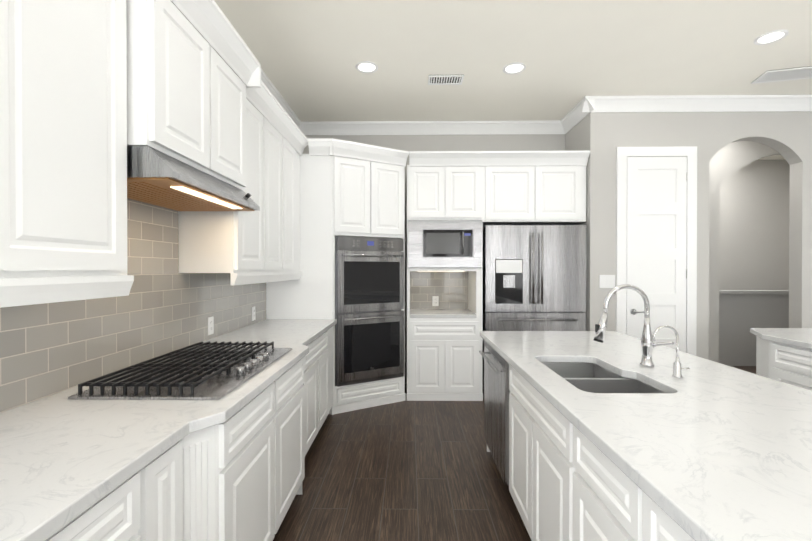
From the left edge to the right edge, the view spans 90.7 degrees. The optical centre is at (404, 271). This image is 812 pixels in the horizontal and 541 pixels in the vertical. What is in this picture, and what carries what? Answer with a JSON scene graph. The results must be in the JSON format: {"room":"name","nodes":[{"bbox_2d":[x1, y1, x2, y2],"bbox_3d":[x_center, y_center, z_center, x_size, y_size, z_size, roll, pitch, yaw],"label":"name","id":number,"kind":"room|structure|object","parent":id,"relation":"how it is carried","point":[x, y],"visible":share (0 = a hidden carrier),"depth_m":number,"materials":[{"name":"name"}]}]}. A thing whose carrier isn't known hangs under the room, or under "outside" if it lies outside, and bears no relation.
{"room":"kitchen","nodes":[
{"label":"kitchen","id":0,"kind":"room"},
{"bbox_2d":[330,138,369,233],"bbox_3d":[-0.511,-0.812,3.937,0.334,0.861,0.213,0,0,1],"label":"upper cabinet","id":1,"kind":"object","parent":0,"relation":"attached to","point":[352,189],"depth_m":3.91,"materials":[{"name":"white paint"}]},
{"bbox_2d":[300,150,405,233],"bbox_3d":[-0.489,-0.740,4.286,0.984,0.778,0.899,0,0,1],"label":"upper cabinet","id":2,"kind":"object","parent":0,"relation":"attached to","point":[387,167],"depth_m":4.04,"materials":[{"name":"white paint"}]},
{"bbox_2d":[370,146,396,149],"bbox_3d":[-0.174,-0.813,4.134,0.334,0.861,0.212,0,0,1],"label":"upper cabinet","id":3,"kind":"object","parent":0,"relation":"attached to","point":[371,147],"depth_m":3.99,"materials":[{"name":"white paint"}]},
{"bbox_2d":[302,134,564,383],"bbox_3d":[0.306,-0.208,4.910,3.260,3.150,0.120,0,0,1],"label":"wall","id":4,"kind":"structure","parent":0,"point":[531,142],"depth_m":4.84,"materials":[{"name":"beige paint"}]},
{"bbox_2d":[407,163,446,230],"bbox_3d":[0.231,-0.828,4.534,0.400,0.605,0.615,0,0,1],"label":"upper cabinet","id":5,"kind":"object","parent":4,"relation":"attached to","point":[426,182],"depth_m":4.23,"materials":[{"name":"white paint"}]},
{"bbox_2d":[408,220,481,266],"bbox_3d":[0.430,-0.292,4.431,0.784,0.500,0.473,0,0,1],"label":"built-in microwave","id":6,"kind":"object","parent":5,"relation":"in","point":[444,243],"visible":0.98,"depth_m":4.23,"materials":[{"name":"silver metal"}]},
{"bbox_2d":[301,120,565,134],"bbox_3d":[0.365,-1.714,4.794,3.140,0.133,0.092,0,0,1],"label":"crown molding","id":7,"kind":"structure","parent":4,"relation":"attached to","point":[532,126],"depth_m":4.79,"materials":[{"name":"white paint"}]},
{"bbox_2d":[410,271,467,308],"bbox_3d":[0.418,0.224,4.831,0.701,0.456,0.010,0,0,1],"label":"backsplash","id":8,"kind":"structure","parent":4,"relation":"attached to","point":[450,289],"depth_m":4.83,"materials":[{"name":"tile"}]},
{"bbox_2d":[432,296,438,305],"bbox_3d":[0.375,0.358,4.822,0.074,0.120,0.008,0,0,1],"label":"outlet","id":9,"kind":"object","parent":8,"relation":"attached to","point":[435,300],"visible":1,"depth_m":4.82,"materials":[{"name":"white plastic"}]},
{"bbox_2d":[447,163,486,226],"bbox_3d":[0.633,-0.828,4.529,0.404,0.605,0.615,0,0,1],"label":"upper cabinet","id":10,"kind":"object","parent":4,"relation":"attached to","point":[466,182],"depth_m":4.22,"materials":[{"name":"white paint"}]},
{"bbox_2d":[483,163,534,226],"bbox_3d":[1.104,-0.828,4.523,0.538,0.605,0.615,0,0,1],"label":"upper cabinet","id":11,"kind":"object","parent":4,"relation":"attached to","point":[510,186],"depth_m":4.22,"materials":[{"name":"white paint"}]},
{"bbox_2d":[531,163,586,224],"bbox_3d":[1.646,-0.828,4.516,0.546,0.605,0.615,0,0,1],"label":"upper cabinet","id":12,"kind":"object","parent":4,"relation":"attached to","point":[560,188],"depth_m":4.21,"materials":[{"name":"white paint"}]},
{"bbox_2d":[214,0,811,159],"bbox_3d":[2.324,-1.799,0.864,8.000,0.080,12.400,0,0,1],"label":"ceiling","id":13,"kind":"structure","parent":0,"point":[309,55],"depth_m":3.23,"materials":[{"name":"paint"}]},
{"bbox_2d":[356,61,377,72],"bbox_3d":[-0.326,-1.770,3.483,0.196,0.008,0.196,0,0,1],"label":"recessed light","id":14,"kind":"object","parent":13,"relation":"in","point":[366,67],"visible":1,"depth_m":3.48,"materials":[{"name":"white paint"}]},
{"bbox_2d":[428,75,463,84],"bbox_3d":[0.381,-1.770,3.709,0.320,0.012,0.170,0,0,1],"label":"ceiling vent","id":15,"kind":"object","parent":13,"relation":"in","point":[445,79],"visible":0.98,"depth_m":3.70,"materials":[{"name":"grey metal"}]},
{"bbox_2d":[503,62,525,73],"bbox_3d":[0.958,-1.770,3.502,0.196,0.008,0.196,0,0,1],"label":"recessed light","id":16,"kind":"object","parent":13,"relation":"in","point":[514,68],"visible":1,"depth_m":3.50,"materials":[{"name":"white paint"}]},
{"bbox_2d":[754,29,788,44],"bbox_3d":[2.772,-1.767,3.033,0.196,0.008,0.196,0,0,1],"label":"recessed light","id":17,"kind":"object","parent":13,"relation":"in","point":[771,37],"visible":1,"depth_m":3.03,"materials":[{"name":"white paint"}]},
{"bbox_2d":[751,66,811,83],"bbox_3d":[3.490,-1.769,3.599,0.520,0.012,0.240,0,0,15],"label":"ceiling vent","id":18,"kind":"object","parent":13,"relation":"in","point":[798,73],"visible":1,"depth_m":3.61,"materials":[{"name":"grey"}]},
{"bbox_2d":[273,366,755,540],"bbox_3d":[2.324,1.421,0.883,8.000,0.060,12.400,0,0,1],"label":"floor","id":19,"kind":"structure","parent":0,"point":[406,470],"depth_m":2.63,"materials":[{"name":"brown wood"}]},
{"bbox_2d":[46,460,153,540],"bbox_3d":[-1.037,0.954,0.773,0.671,0.876,0.610,0,0,1],"label":"base cabinet","id":20,"kind":"object","parent":19,"relation":"on","point":[126,513],"depth_m":1.00,"materials":[{"name":"white paint"}]},
{"bbox_2d":[154,432,197,540],"bbox_3d":[-1.032,0.952,1.189,0.671,0.876,0.222,0,0,1],"label":"base cabinet","id":21,"kind":"object","parent":19,"relation":"on","point":[176,469],"depth_m":1.23,"materials":[{"name":"white paint"}]},
{"bbox_2d":[194,379,277,540],"bbox_3d":[-0.992,0.949,1.635,0.740,0.876,0.575,0,0,1],"label":"base cabinet","id":22,"kind":"object","parent":19,"relation":"on","point":[239,475],"depth_m":1.54,"materials":[{"name":"white paint"}]},
{"bbox_2d":[0,319,336,540],"bbox_3d":[-0.980,0.492,1.282,0.749,0.038,5.125,0,0,1],"label":"countertop","id":23,"kind":"structure","parent":22,"relation":"on","point":[64,460],"depth_m":1.15,"materials":[{"name":"stone"}]},
{"bbox_2d":[68,341,291,399],"bbox_3d":[-0.952,0.443,1.931,0.560,0.051,0.917,0,0,1],"label":"gas cooktop","id":24,"kind":"object","parent":23,"relation":"in","point":[209,372],"visible":1,"depth_m":1.70,"materials":[{"name":"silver metal"}]},
{"bbox_2d":[278,350,309,528],"bbox_3d":[-0.984,0.946,2.215,0.740,0.876,0.585,0,0,1],"label":"base cabinet","id":25,"kind":"object","parent":19,"relation":"on","point":[293,385],"depth_m":2.21,"materials":[{"name":"white paint"}]},
{"bbox_2d":[307,329,329,445],"bbox_3d":[-1.008,0.941,3.050,0.671,0.876,0.987,0,0,1],"label":"base cabinet","id":26,"kind":"object","parent":19,"relation":"on","point":[319,348],"depth_m":3.17,"materials":[{"name":"white paint"}]},
{"bbox_2d":[330,326,332,408],"bbox_3d":[-1.000,0.937,3.696,0.671,0.876,0.306,0,0,1],"label":"base cabinet","id":27,"kind":"object","parent":19,"relation":"on","point":[331,329],"depth_m":3.76,"materials":[{"name":"white paint"}]},
{"bbox_2d":[298,234,405,414],"bbox_3d":[-0.489,0.510,4.294,0.984,1.722,0.899,0,0,1],"label":"tall cabinet","id":28,"kind":"object","parent":19,"relation":"on","point":[316,284],"depth_m":3.85,"materials":[{"name":"white paint"}]},
{"bbox_2d":[335,236,403,386],"bbox_3d":[-0.453,0.381,4.241,0.742,1.452,0.626,0,0,-30],"label":"double oven","id":29,"kind":"object","parent":28,"relation":"in","point":[369,306],"visible":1,"depth_m":4.00,"materials":[{"name":"silver metal"}]},
{"bbox_2d":[407,311,482,400],"bbox_3d":[0.431,0.932,4.542,0.800,0.875,0.615,0,0,1],"label":"base cabinet","id":30,"kind":"object","parent":19,"relation":"on","point":[444,359],"depth_m":4.24,"materials":[{"name":"white paint"}]},
{"bbox_2d":[410,309,475,317],"bbox_3d":[0.414,0.473,4.530,0.701,0.038,0.591,0,0,1],"label":"countertop","id":31,"kind":"structure","parent":30,"relation":"on","point":[441,313],"depth_m":4.33,"materials":[{"name":"stone"}]},
{"bbox_2d":[479,340,509,485],"bbox_3d":[0.876,0.947,2.706,0.642,0.866,0.665,0,0,1],"label":"dishwasher","id":32,"kind":"object","parent":19,"relation":"on","point":[496,401],"visible":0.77,"depth_m":2.58,"materials":[{"name":"silver metal"}]},
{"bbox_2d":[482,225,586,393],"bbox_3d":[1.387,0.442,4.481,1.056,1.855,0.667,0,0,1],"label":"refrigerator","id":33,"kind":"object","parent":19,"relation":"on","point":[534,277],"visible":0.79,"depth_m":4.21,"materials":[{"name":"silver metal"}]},
{"bbox_2d":[567,419,630,540],"bbox_3d":[1.073,0.952,1.204,0.970,0.876,0.425,0,0,1],"label":"base cabinet","id":34,"kind":"object","parent":19,"relation":"on","point":[569,480],"depth_m":1.25,"materials":[{"name":"paint"}]},
{"bbox_2d":[631,480,694,540],"bbox_3d":[1.068,0.954,0.781,0.970,0.876,0.420,0,0,1],"label":"base cabinet","id":35,"kind":"object","parent":19,"relation":"on","point":[649,522],"depth_m":0.96,"materials":[{"name":"paint"}]},
{"bbox_2d":[480,331,811,540],"bbox_3d":[1.078,0.494,0.988,1.045,0.038,4.230,0,0,1],"label":"countertop","id":36,"kind":"structure","parent":35,"relation":"on","point":[702,449],"depth_m":1.20,"materials":[{"name":"stone"}]},
{"bbox_2d":[541,362,663,392],"bbox_3d":[0.896,0.619,1.889,0.447,0.220,0.725,0,0,1],"label":"sink basin","id":37,"kind":"object","parent":36,"relation":"in","point":[591,377],"visible":0.1,"depth_m":1.89,"materials":[{"name":"grey metal"}]},
{"bbox_2d":[593,284,673,366],"bbox_3d":[1.103,0.266,1.960,0.356,0.406,0.123,0,0,1],"label":"faucet","id":38,"kind":"object","parent":36,"relation":"on","point":[648,345],"visible":1,"depth_m":1.97,"materials":[{"name":"silver metal"}]},
{"bbox_2d":[652,325,689,377],"bbox_3d":[1.182,0.354,1.779,0.160,0.232,0.040,0,0,1],"label":"filter faucet","id":39,"kind":"object","parent":36,"relation":"on","point":[677,369],"visible":1,"depth_m":1.77,"materials":[{"name":"silver metal"}]},
{"bbox_2d":[756,336,767,377],"bbox_3d":[3.146,0.941,3.064,0.995,0.876,0.350,0,0,1],"label":"base cabinet","id":40,"kind":"object","parent":19,"relation":"on","point":[761,345],"depth_m":3.10,"materials":[{"name":"white paint"}]},
{"bbox_2d":[768,341,811,390],"bbox_3d":[3.140,0.943,2.634,0.995,0.876,0.510,0,0,1],"label":"base cabinet","id":41,"kind":"object","parent":19,"relation":"on","point":[786,363],"depth_m":2.75,"materials":[{"name":"white paint"}]},
{"bbox_2d":[750,328,811,348],"bbox_3d":[3.135,0.490,1.702,1.040,0.038,3.130,0,0,1],"label":"countertop","id":42,"kind":"structure","parent":41,"relation":"on","point":[800,337],"depth_m":2.93,"materials":[{"name":"stone"}]},
{"bbox_2d":[565,111,811,358],"bbox_3d":[4.077,-0.206,4.526,4.290,3.150,0.790,0,0,1],"label":"wall","id":43,"kind":"structure","parent":0,"point":[602,136],"depth_m":4.15,"materials":[{"name":"beige paint"}]},
{"bbox_2d":[561,105,588,132],"bbox_3d":[1.884,-1.712,4.435,0.092,0.133,0.570,0,0,1],"label":"crown molding","id":44,"kind":"structure","parent":43,"relation":"attached to","point":[571,119],"depth_m":4.52,"materials":[{"name":"white paint"}]},
{"bbox_2d":[599,275,614,287],"bbox_3d":[2.102,0.104,4.152,0.160,0.135,0.010,0,0,1],"label":"switch plate","id":45,"kind":"object","parent":43,"relation":"attached to","point":[606,281],"visible":0.94,"depth_m":4.15,"materials":[{"name":"white plastic"}]},
{"bbox_2d":[616,146,696,355],"bbox_3d":[2.602,0.044,4.142,0.816,2.655,0.017,0,0,1],"label":"door frame","id":46,"kind":"structure","parent":43,"relation":"attached to","point":[624,153],"depth_m":4.13,"materials":[{"name":"white paint"}]},
{"bbox_2d":[626,157,686,352],"bbox_3d":[2.603,0.093,4.141,0.610,2.542,0.018,0,0,1],"label":"pantry door","id":47,"kind":"structure","parent":43,"relation":"in","point":[656,225],"depth_m":4.14,"materials":[{"name":"white paint"}]},
{"bbox_2d":[630,309,643,314],"bbox_3d":[2.408,0.417,4.115,0.150,0.060,0.057,0,0,1],"label":"door lever","id":48,"kind":"object","parent":47,"relation":"attached to","point":[633,311],"visible":0.85,"depth_m":4.13,"materials":[{"name":"silver metal"}]},
{"bbox_2d":[577,95,811,116],"bbox_3d":[4.025,-1.709,4.076,4.382,0.133,0.092,0,0,1],"label":"crown molding","id":49,"kind":"structure","parent":43,"relation":"attached to","point":[584,107],"depth_m":4.09,"materials":[{"name":"white paint"}]},
{"bbox_2d":[708,141,780,362],"bbox_3d":[4.215,-0.209,5.159,4.030,3.150,0.120,0,0,1],"label":"wall","id":50,"kind":"structure","parent":0,"point":[727,162],"depth_m":5.10,"materials":[{"name":"paint"}]},
{"bbox_2d":[719,290,788,365],"bbox_3d":[5.218,0.819,5.822,1.540,1.085,0.200,0,0,1],"label":"wall","id":51,"kind":"structure","parent":0,"point":[742,313],"depth_m":5.77,"materials":[{"name":"grey paint"}]},
{"bbox_2d":[719,160,789,289],"bbox_3d":[4.173,-0.217,6.535,4.150,3.150,0.130,0,0,1],"label":"wall","id":52,"kind":"structure","parent":0,"point":[754,220],"depth_m":6.45,"materials":[{"name":"paint"}]},
{"bbox_3d":[-1.464,-0.178,-0.143,0.150,3.150,10.270,0,0,1],"label":"wall","id":53,"kind":"structure","parent":0,"visible":0},
{"bbox_2d":[0,0,135,283],"bbox_3d":[-1.192,-0.547,1.231,0.351,1.128,0.528,0,0,1],"label":"upper cabinet","id":54,"kind":"object","parent":53,"relation":"attached to","point":[91,91],"depth_m":1.21,"materials":[{"name":"white paint"}]},
{"bbox_2d":[0,198,265,412],"bbox_3d":[-1.364,0.018,1.285,0.012,0.980,5.125,0,0,1],"label":"backsplash","id":55,"kind":"structure","parent":53,"relation":"attached to","point":[165,306],"depth_m":1.98,"materials":[{"name":"tile"}]},
{"bbox_2d":[208,316,213,334],"bbox_3d":[-1.334,0.375,2.764,0.008,0.120,0.074,0,0,1],"label":"electrical outlet plate","id":56,"kind":"object","parent":55,"relation":"attached to","point":[210,325],"visible":1,"depth_m":2.76,"materials":[{"name":"white plastic"}]},
{"bbox_2d":[252,306,255,320],"bbox_3d":[-1.324,0.370,3.524,0.008,0.120,0.074,0,0,1],"label":"electrical outlet plate","id":57,"kind":"object","parent":55,"relation":"attached to","point":[253,314],"visible":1,"depth_m":3.52,"materials":[{"name":"white plastic"}]},
{"bbox_2d":[136,0,215,175],"bbox_3d":[-1.151,-0.794,1.720,0.422,0.640,0.441,0,0,1],"label":"upper cabinet","id":58,"kind":"object","parent":53,"relation":"attached to","point":[176,55],"depth_m":1.66,"materials":[{"name":"white paint"}]},
{"bbox_2d":[178,96,267,275],"bbox_3d":[-1.174,-0.555,2.619,0.351,1.128,0.455,0,0,1],"label":"upper cabinet","id":59,"kind":"object","parent":53,"relation":"attached to","point":[235,243],"depth_m":2.41,"materials":[{"name":"white paint"}]},
{"bbox_2d":[213,44,251,191],"bbox_3d":[-1.145,-0.797,2.162,0.422,0.640,0.442,0,0,1],"label":"upper cabinet","id":60,"kind":"object","parent":53,"relation":"attached to","point":[233,89],"depth_m":2.19,"materials":[{"name":"white paint"}]},
{"bbox_2d":[127,146,259,210],"bbox_3d":[-1.104,-0.409,1.943,0.484,0.126,0.870,0,0,1],"label":"range hood","id":61,"kind":"object","parent":60,"relation":"attached to","point":[156,177],"visible":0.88,"depth_m":1.75,"materials":[{"name":"silver metal"}]},
{"bbox_2d":[268,116,283,275],"bbox_3d":[-1.169,-0.558,3.054,0.351,1.128,0.415,0,0,1],"label":"upper cabinet","id":62,"kind":"object","parent":53,"relation":"attached to","point":[275,133],"depth_m":3.09,"materials":[{"name":"white paint"}]},
{"bbox_2d":[261,69,300,129],"bbox_3d":[-1.343,-1.685,-0.138,0.092,0.133,10.000,0,0,1],"label":"crown molding","id":63,"kind":"structure","parent":53,"relation":"attached to","point":[264,78],"depth_m":4.03,"materials":[{"name":"white paint"}]},
{"bbox_2d":[284,132,295,271],"bbox_3d":[-1.164,-0.560,3.444,0.351,1.128,0.365,0,0,1],"label":"upper cabinet","id":64,"kind":"object","parent":53,"relation":"attached to","point":[289,144],"depth_m":3.45,"materials":[{"name":"white paint"}]},
{"bbox_2d":[296,148,302,271],"bbox_3d":[-1.160,-0.562,3.734,0.351,1.128,0.216,0,0,1],"label":"upper cabinet","id":65,"kind":"object","parent":53,"relation":"attached to","point":[298,153],"depth_m":3.77,"materials":[{"name":"white paint"}]}
]}

